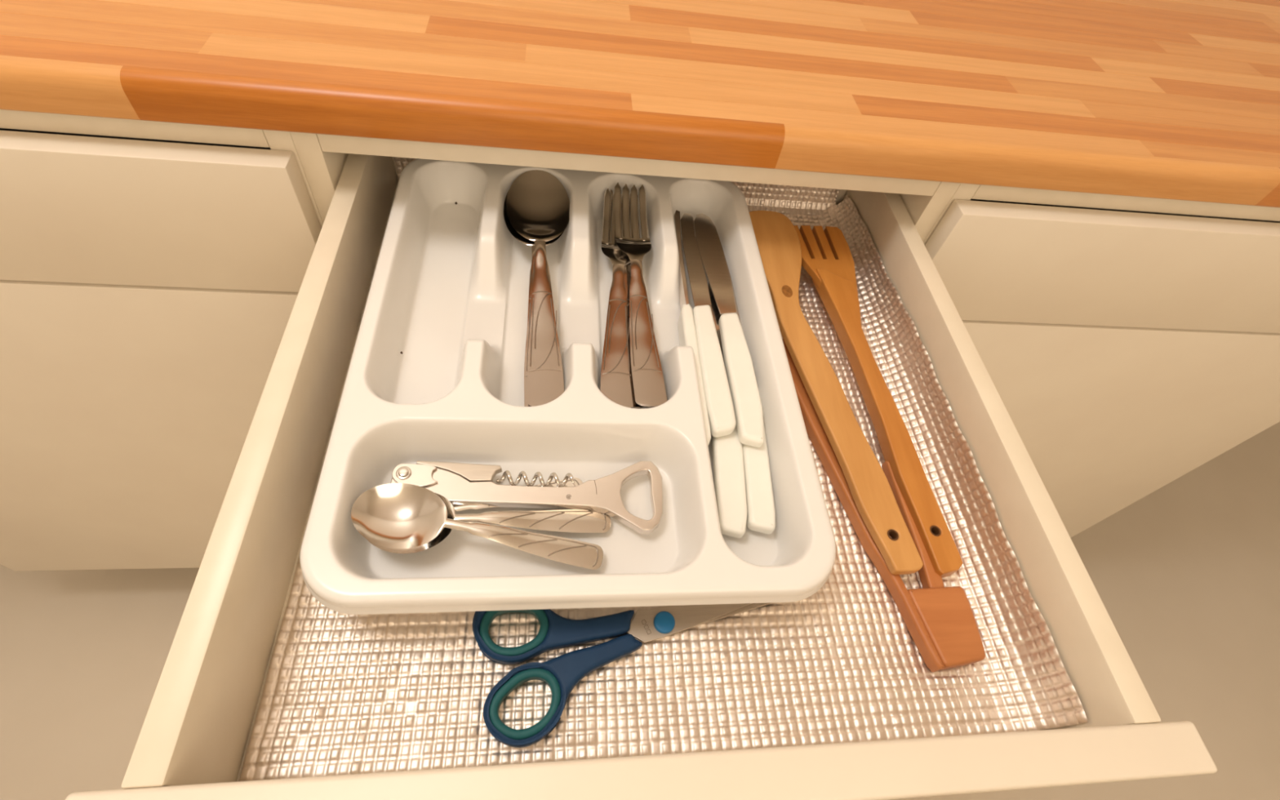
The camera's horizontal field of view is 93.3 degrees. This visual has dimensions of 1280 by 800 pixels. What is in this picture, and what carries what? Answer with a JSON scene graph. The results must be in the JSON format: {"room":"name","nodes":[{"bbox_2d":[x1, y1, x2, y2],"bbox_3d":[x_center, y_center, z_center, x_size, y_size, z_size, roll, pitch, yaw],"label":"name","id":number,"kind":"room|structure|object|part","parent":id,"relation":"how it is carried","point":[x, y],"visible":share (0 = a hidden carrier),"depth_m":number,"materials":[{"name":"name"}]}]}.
{"room":"kitchen","nodes":[
{"label":"kitchen","id":0,"kind":"room"},
{"bbox_2d":[0,422,1279,799],"bbox_3d":[-0.012,1.023,0.650,4.600,0.050,2.872,1,55,-8],"label":"floor","id":1,"kind":"structure","parent":0,"point":[1186,575],"depth_m":1.07,"materials":[{"name":"beige"}]},
{"bbox_2d":[0,109,323,570],"bbox_3d":[-0.592,-0.153,0.838,0.600,0.852,0.574,1,55,-8],"label":"base cabinet","id":2,"kind":"object","parent":1,"relation":"on","point":[152,273],"visible":0.56,"depth_m":0.49,"materials":[{"name":"beige wood"}]},
{"bbox_3d":[-0.874,-0.202,0.754,0.016,0.732,0.554,1,55,-8],"label":"panel","id":3,"kind":"part","parent":2,"relation":"part of","materials":[{"name":"beige wood"}]},
{"bbox_3d":[-0.525,-0.212,0.374,0.568,0.016,0.090,1,55,-8],"label":"rail","id":4,"kind":"part","parent":2,"relation":"part of","materials":[{"name":"beige wood"}]},
{"bbox_3d":[-0.575,0.076,0.683,0.597,0.594,0.019,1,55,-8],"label":"door","id":5,"kind":"part","parent":2,"relation":"part of","materials":[{"name":"beige wood"}]},
{"bbox_3d":[-0.529,-0.129,0.395,0.597,0.113,0.019,1,55,-8],"label":"drawer","id":6,"kind":"part","parent":2,"relation":"part of","materials":[{"name":"beige wood"}]},
{"bbox_3d":[-0.604,-0.407,0.953,0.568,0.715,0.005,1,55,-8],"label":"panel","id":7,"kind":"part","parent":2,"relation":"part of","materials":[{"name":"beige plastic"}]},
{"bbox_3d":[-0.296,-0.190,0.837,0.016,0.732,0.554,1,55,-8],"label":"panel","id":8,"kind":"part","parent":2,"relation":"part of","materials":[{"name":"beige wood"}]},
{"bbox_2d":[0,0,1279,207],"bbox_3d":[0.171,-0.412,0.597,2.667,0.029,0.602,1,55,-8],"label":"countertop","id":9,"kind":"structure","parent":2,"relation":"on","point":[1175,100],"depth_m":0.43,"materials":[{"name":"brown wood"}]},
{"bbox_2d":[289,131,960,241],"bbox_3d":[-0.063,-0.143,0.914,0.470,0.852,0.574,1,55,-8],"label":"base cabinet","id":10,"kind":"object","parent":1,"relation":"on","point":[322,157],"visible":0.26,"depth_m":0.42,"materials":[{"name":"beige wood"}]},
{"bbox_3d":[-0.280,-0.190,0.839,0.016,0.732,0.554,1,55,-8],"label":"panel","id":11,"kind":"part","parent":10,"relation":"part of","materials":[{"name":"beige wood"}]},
{"bbox_3d":[0.005,-0.201,0.449,0.438,0.016,0.090,1,55,-8],"label":"rail","id":12,"kind":"part","parent":10,"relation":"part of","materials":[{"name":"beige wood"}]},
{"bbox_2d":[65,153,1217,799],"bbox_3d":[0.007,-0.011,0.408,0.467,0.086,0.482,1,55,-8],"label":"drawer","id":13,"kind":"object","parent":10,"relation":"in","point":[192,744],"visible":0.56,"depth_m":0.28,"materials":[{"name":"beige wood"}]},
{"bbox_3d":[-0.201,-0.027,0.381,0.014,0.076,0.461,1,55,-8],"label":"panel","id":14,"kind":"part","parent":13,"relation":"part of","materials":[{"name":"white wood"}]},
{"bbox_3d":[-0.008,-0.203,0.541,0.405,0.068,0.014,1,55,-8],"label":"panel","id":15,"kind":"part","parent":13,"relation":"part of","materials":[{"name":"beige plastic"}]},
{"bbox_3d":[0.004,-0.001,0.428,0.405,0.007,0.447,1,55,-8],"label":"panel","id":16,"kind":"part","parent":13,"relation":"part of","materials":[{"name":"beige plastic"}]},
{"bbox_3d":[0.022,0.177,0.277,0.467,0.086,0.021,1,55,-8],"label":"panel","id":17,"kind":"part","parent":13,"relation":"part of","materials":[{"name":"white wood"}]},
{"bbox_2d":[239,156,1088,781],"bbox_3d":[0.007,-0.016,0.410,0.402,0.039,0.442,1,55,-8],"label":"liner","id":18,"kind":"object","parent":13,"relation":"in","point":[844,664],"visible":0.31,"depth_m":0.32,"materials":[{"name":"rubber"}]},
{"bbox_2d":[299,158,835,614],"bbox_3d":[-0.040,-0.035,0.407,0.273,0.047,0.352,1,55,-8],"label":"tray","id":19,"kind":"object","parent":18,"relation":"on","point":[449,291],"visible":0.83,"depth_m":0.36,"materials":[{"name":"white plastic"}]},
{"bbox_2d":[351,483,603,569],"bbox_3d":[-0.084,0.072,0.313,0.129,0.018,0.036,14,54,1],"label":"teaspoon","id":20,"kind":"object","parent":19,"relation":"in","point":[397,516],"visible":1,"depth_m":0.32,"materials":[{"name":"metal"}]},
{"bbox_2d":[351,483,447,549],"bbox_3d":[-0.123,0.061,0.312,0.047,0.012,0.036,13,54,-6],"label":"bowl","id":21,"kind":"object","parent":20,"relation":"on","point":[397,516],"depth_m":0.31,"materials":[{"name":"metal"}]},
{"bbox_3d":[-0.060,0.074,0.317,0.084,0.009,0.014,13,54,-6],"label":"handle","id":22,"kind":"part","parent":20,"relation":"part of","materials":[{"name":"metal"}]},
{"bbox_2d":[367,493,610,553],"bbox_3d":[-0.080,0.069,0.324,0.130,0.012,0.036,5,54,-5],"label":"teaspoon","id":23,"kind":"object","parent":19,"relation":"in","point":[577,521],"visible":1,"depth_m":0.33,"materials":[{"name":"metal"}]},
{"bbox_2d":[367,493,455,553],"bbox_3d":[-0.121,0.065,0.319,0.047,0.011,0.036,1,55,-8],"label":"bowl","id":24,"kind":"object","parent":23,"relation":"on","point":[445,532],"depth_m":0.31,"materials":[{"name":"metal"}]},
{"bbox_3d":[-0.057,0.065,0.330,0.084,0.009,0.014,1,55,-11],"label":"handle","id":25,"kind":"part","parent":23,"relation":"part of","materials":[{"name":"metal"}]},
{"bbox_2d":[452,477,582,511],"bbox_3d":[-0.088,0.058,0.336,0.118,0.007,0.033,-9,57,-16],"label":"teaspoon","id":26,"kind":"object","parent":19,"relation":"in","point":[577,481],"visible":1,"depth_m":0.33,"materials":[{"name":"metal"}]},
{"bbox_2d":[390,460,662,533],"bbox_3d":[-0.061,0.053,0.337,0.151,0.010,0.044,1,55,-8],"label":"corkscrew","id":27,"kind":"object","parent":19,"relation":"in","point":[460,483],"visible":1,"depth_m":0.34,"materials":[{"name":"metal"}]},
{"bbox_2d":[395,466,411,479],"bbox_3d":[-0.130,0.040,0.331,0.008,0.001,0.008,1,55,-8],"label":"washer","id":28,"kind":"object","parent":27,"relation":"in","point":[402,473],"depth_m":0.33,"materials":[{"name":"metal"}]},
{"bbox_3d":[-0.123,0.042,0.332,0.025,0.002,0.014,4,54,-6],"label":"foil blade","id":29,"kind":"part","parent":27,"relation":"part of","materials":[{"name":"metal"}]},
{"bbox_3d":[-0.102,0.041,0.340,0.047,0.005,0.011,4,54,-6],"label":"boot lever","id":30,"kind":"part","parent":27,"relation":"part of","materials":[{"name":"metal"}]},
{"bbox_2d":[503,191,564,406],"bbox_3d":[-0.071,-0.083,0.421,0.048,0.015,0.222,-1,55,-10],"label":"tablespoon","id":31,"kind":"object","parent":19,"relation":"in","point":[512,230],"visible":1,"depth_m":0.43,"materials":[{"name":"metal"}]},
{"bbox_3d":[-0.067,-0.050,0.402,0.022,0.010,0.145,-2,55,-10],"label":"handle","id":32,"kind":"part","parent":31,"relation":"part of","materials":[{"name":"metal"}]},
{"bbox_2d":[503,191,564,246],"bbox_3d":[-0.080,-0.142,0.463,0.048,0.013,0.078,-2,59,-10],"label":"bowl","id":33,"kind":"object","parent":31,"relation":"on","point":[512,230],"depth_m":0.44,"materials":[{"name":"metal"}]},
{"bbox_2d":[506,169,569,406],"bbox_3d":[-0.069,-0.087,0.420,0.048,0.015,0.222,-1,55,-10],"label":"tablespoon","id":34,"kind":"object","parent":19,"relation":"in","point":[538,203],"visible":1,"depth_m":0.43,"materials":[{"name":"metal"}]},
{"bbox_2d":[506,169,569,241],"bbox_3d":[-0.077,-0.146,0.462,0.048,0.013,0.078,-2,60,-10],"label":"bowl","id":35,"kind":"object","parent":34,"relation":"on","point":[538,204],"depth_m":0.47,"materials":[{"name":"metal"}]},
{"bbox_3d":[-0.064,-0.054,0.401,0.022,0.011,0.145,-2,55,-10],"label":"handle","id":36,"kind":"part","parent":34,"relation":"part of","materials":[{"name":"metal"}]},
{"bbox_2d":[600,188,632,408],"bbox_3d":[-0.015,-0.079,0.429,0.027,0.014,0.213,4,54,-6],"label":"fork","id":37,"kind":"object","parent":19,"relation":"in","point":[616,380],"visible":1,"depth_m":0.41,"materials":[{"name":"metal"}]},
{"bbox_3d":[-0.015,-0.045,0.406,0.020,0.011,0.132,4,54,-6],"label":"handle","id":38,"kind":"part","parent":37,"relation":"part of","materials":[{"name":"metal"}]},
{"bbox_2d":[608,189,644,408],"bbox_3d":[-0.010,-0.079,0.435,0.027,0.013,0.213,2,55,-7],"label":"fork","id":39,"kind":"object","parent":19,"relation":"in","point":[628,264],"visible":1,"depth_m":0.44,"materials":[{"name":"metal"}]},
{"bbox_3d":[-0.008,-0.046,0.411,0.020,0.011,0.132,2,55,-7],"label":"handle","id":40,"kind":"part","parent":39,"relation":"part of","materials":[{"name":"metal"}]},
{"bbox_2d":[614,182,666,408],"bbox_3d":[-0.001,-0.082,0.428,0.027,0.015,0.213,0,55,-9],"label":"fork","id":41,"kind":"object","parent":19,"relation":"in","point":[649,388],"visible":1,"depth_m":0.42,"materials":[{"name":"metal"}]},
{"bbox_3d":[0.002,-0.047,0.406,0.020,0.009,0.132,0,55,-9],"label":"handle","id":42,"kind":"part","parent":41,"relation":"part of","materials":[{"name":"metal"}]},
{"bbox_2d":[673,209,711,445],"bbox_3d":[0.032,-0.059,0.429,0.009,0.018,0.219,2,55,-8],"label":"table knife","id":43,"kind":"object","parent":19,"relation":"in","point":[686,324],"visible":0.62,"depth_m":0.41,"materials":[{"name":"beige plastic"}]},
{"bbox_3d":[0.030,-0.104,0.461,0.005,0.016,0.108,3,54,-7],"label":"blade","id":44,"kind":"part","parent":43,"relation":"part of","materials":[{"name":"metal"}]},
{"bbox_3d":[0.035,-0.017,0.399,0.009,0.018,0.115,1,55,-8],"label":"handle","id":45,"kind":"part","parent":43,"relation":"part of","materials":[{"name":"beige plastic"}]},
{"bbox_2d":[680,213,736,437],"bbox_3d":[0.044,-0.067,0.430,0.017,0.011,0.217,1,55,-8],"label":"table knife","id":46,"kind":"object","parent":19,"relation":"in","point":[721,412],"visible":1,"depth_m":0.40,"materials":[{"name":"beige plastic"}]},
{"bbox_3d":[0.041,-0.110,0.464,0.014,0.003,0.108,1,55,-8],"label":"blade","id":47,"kind":"part","parent":46,"relation":"part of","materials":[{"name":"metal"}]},
{"bbox_3d":[0.048,-0.022,0.398,0.017,0.011,0.107,1,55,-8],"label":"handle","id":48,"kind":"part","parent":46,"relation":"part of","materials":[{"name":"beige plastic"}]},
{"bbox_2d":[707,282,746,537],"bbox_3d":[0.056,-0.007,0.400,0.019,0.010,0.205,6,54,-5],"label":"table knife","id":49,"kind":"object","parent":19,"relation":"in","point":[729,478],"visible":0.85,"depth_m":0.36,"materials":[{"name":"beige plastic"}]},
{"bbox_3d":[0.057,-0.050,0.431,0.014,0.001,0.100,1,55,-8],"label":"blade","id":50,"kind":"part","parent":49,"relation":"part of","materials":[{"name":"metal"}]},
{"bbox_3d":[0.054,0.033,0.372,0.018,0.009,0.108,6,54,-5],"label":"handle","id":51,"kind":"part","parent":49,"relation":"part of","materials":[{"name":"beige plastic"}]},
{"bbox_2d":[731,280,775,533],"bbox_3d":[0.070,-0.008,0.404,0.017,0.010,0.205,4,54,-6],"label":"table knife","id":52,"kind":"object","parent":19,"relation":"in","point":[761,513],"visible":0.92,"depth_m":0.35,"materials":[{"name":"beige plastic"}]},
{"bbox_2d":[693,213,764,447],"bbox_3d":[0.061,-0.065,0.431,0.022,0.011,0.226,1,55,-8],"label":"table knife","id":53,"kind":"object","parent":52,"relation":"on","point":[744,393],"visible":1,"depth_m":0.41,"materials":[{"name":"beige plastic"}]},
{"bbox_3d":[0.057,-0.108,0.466,0.020,0.004,0.115,-1,55,-10],"label":"blade","id":54,"kind":"part","parent":53,"relation":"part of","materials":[{"name":"metal"}]},
{"bbox_3d":[0.066,-0.016,0.397,0.018,0.011,0.108,1,55,-8],"label":"handle","id":55,"kind":"part","parent":53,"relation":"part of","materials":[{"name":"beige plastic"}]},
{"bbox_3d":[0.069,-0.049,0.433,0.014,0.001,0.103,1,55,-8],"label":"blade","id":56,"kind":"part","parent":52,"relation":"part of","materials":[{"name":"metal"}]},
{"bbox_3d":[0.071,0.034,0.374,0.016,0.009,0.102,5,54,-5],"label":"handle","id":57,"kind":"part","parent":52,"relation":"part of","materials":[{"name":"beige plastic"}]},
{"bbox_2d":[472,602,773,747],"bbox_3d":[0.010,0.136,0.318,0.194,0.010,0.075,1,55,-8],"label":"scissors","id":58,"kind":"object","parent":18,"relation":"on","point":[562,673],"visible":0.88,"depth_m":0.31,"materials":[{"name":"blue plastic"}]},
{"bbox_3d":[-0.045,0.120,0.321,0.085,0.009,0.036,1,55,-8],"label":"handle","id":59,"kind":"part","parent":58,"relation":"part of","materials":[{"name":"blue plastic"}]},
{"bbox_3d":[-0.040,0.139,0.308,0.083,0.009,0.035,-34,66,-28],"label":"handle","id":60,"kind":"part","parent":58,"relation":"part of","materials":[{"name":"blue plastic"}]},
{"bbox_3d":[0.044,0.115,0.339,0.108,0.002,0.017,-10,57,-16],"label":"blade","id":61,"kind":"part","parent":58,"relation":"part of","materials":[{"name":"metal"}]},
{"bbox_3d":[0.049,0.117,0.341,0.114,0.002,0.011,-10,57,-16],"label":"blade","id":62,"kind":"part","parent":58,"relation":"part of","materials":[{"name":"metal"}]},
{"bbox_2d":[793,225,963,577],"bbox_3d":[0.160,-0.020,0.444,0.052,0.024,0.302,1,55,-8],"label":"wooden fork","id":63,"kind":"object","parent":18,"relation":"on","point":[827,258],"visible":0.98,"depth_m":0.43,"materials":[{"name":"brown wood"}]},
{"bbox_2d":[782,338,985,672],"bbox_3d":[0.149,0.051,0.400,0.047,0.011,0.241,-8,56,-14],"label":"tongs","id":64,"kind":"object","parent":18,"relation":"on","point":[940,620],"visible":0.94,"depth_m":0.35,"materials":[{"name":"brown wood"}]},
{"bbox_2d":[749,210,923,574],"bbox_3d":[0.122,-0.028,0.430,0.049,0.021,0.308,-2,55,-10],"label":"wooden spatula","id":65,"kind":"object","parent":64,"relation":"on","point":[777,239],"visible":0.91,"depth_m":0.41,"materials":[{"name":"brown wood"}]},
{"bbox_3d":[0.174,0.080,0.384,0.012,0.009,0.091,1,55,-8],"label":"arm","id":66,"kind":"part","parent":64,"relation":"part of","materials":[{"name":"brown wood"}]},
{"bbox_3d":[0.214,-0.018,0.440,0.014,0.076,0.461,1,55,-8],"label":"panel","id":67,"kind":"part","parent":13,"relation":"part of","materials":[{"name":"white wood"}]},
{"bbox_3d":[0.169,-0.181,0.903,0.016,0.732,0.554,1,55,-8],"label":"panel","id":68,"kind":"part","parent":10,"relation":"part of","materials":[{"name":"beige wood"}]},
{"bbox_2d":[923,182,1279,537],"bbox_3d":[0.467,-0.132,0.989,0.600,0.852,0.574,1,55,-8],"label":"base cabinet","id":69,"kind":"object","parent":1,"relation":"on","point":[1129,344],"visible":0.23,"depth_m":0.58,"materials":[{"name":"beige wood"}]},
{"bbox_3d":[0.185,-0.181,0.905,0.016,0.732,0.554,1,55,-8],"label":"panel","id":70,"kind":"part","parent":69,"relation":"part of","materials":[{"name":"beige wood"}]},
{"bbox_3d":[0.456,-0.387,1.104,0.568,0.715,0.005,1,55,-8],"label":"panel","id":71,"kind":"part","parent":69,"relation":"part of","materials":[{"name":"beige wood"}]},
{"bbox_3d":[0.530,-0.108,0.545,0.597,0.113,0.019,1,55,-8],"label":"drawer","id":72,"kind":"part","parent":69,"relation":"part of","materials":[{"name":"beige wood"}]},
{"bbox_3d":[0.485,0.097,0.834,0.597,0.594,0.019,1,55,-8],"label":"door","id":73,"kind":"part","parent":69,"relation":"part of","materials":[{"name":"white wood"}]},
{"bbox_3d":[0.534,-0.191,0.525,0.568,0.016,0.090,1,55,-8],"label":"rail","id":74,"kind":"part","parent":69,"relation":"part of","materials":[{"name":"beige wood"}]},
{"bbox_3d":[0.763,-0.169,0.987,0.016,0.732,0.554,1,55,-8],"label":"panel","id":75,"kind":"part","parent":69,"relation":"part of","materials":[{"name":"beige wood"}]}
]}

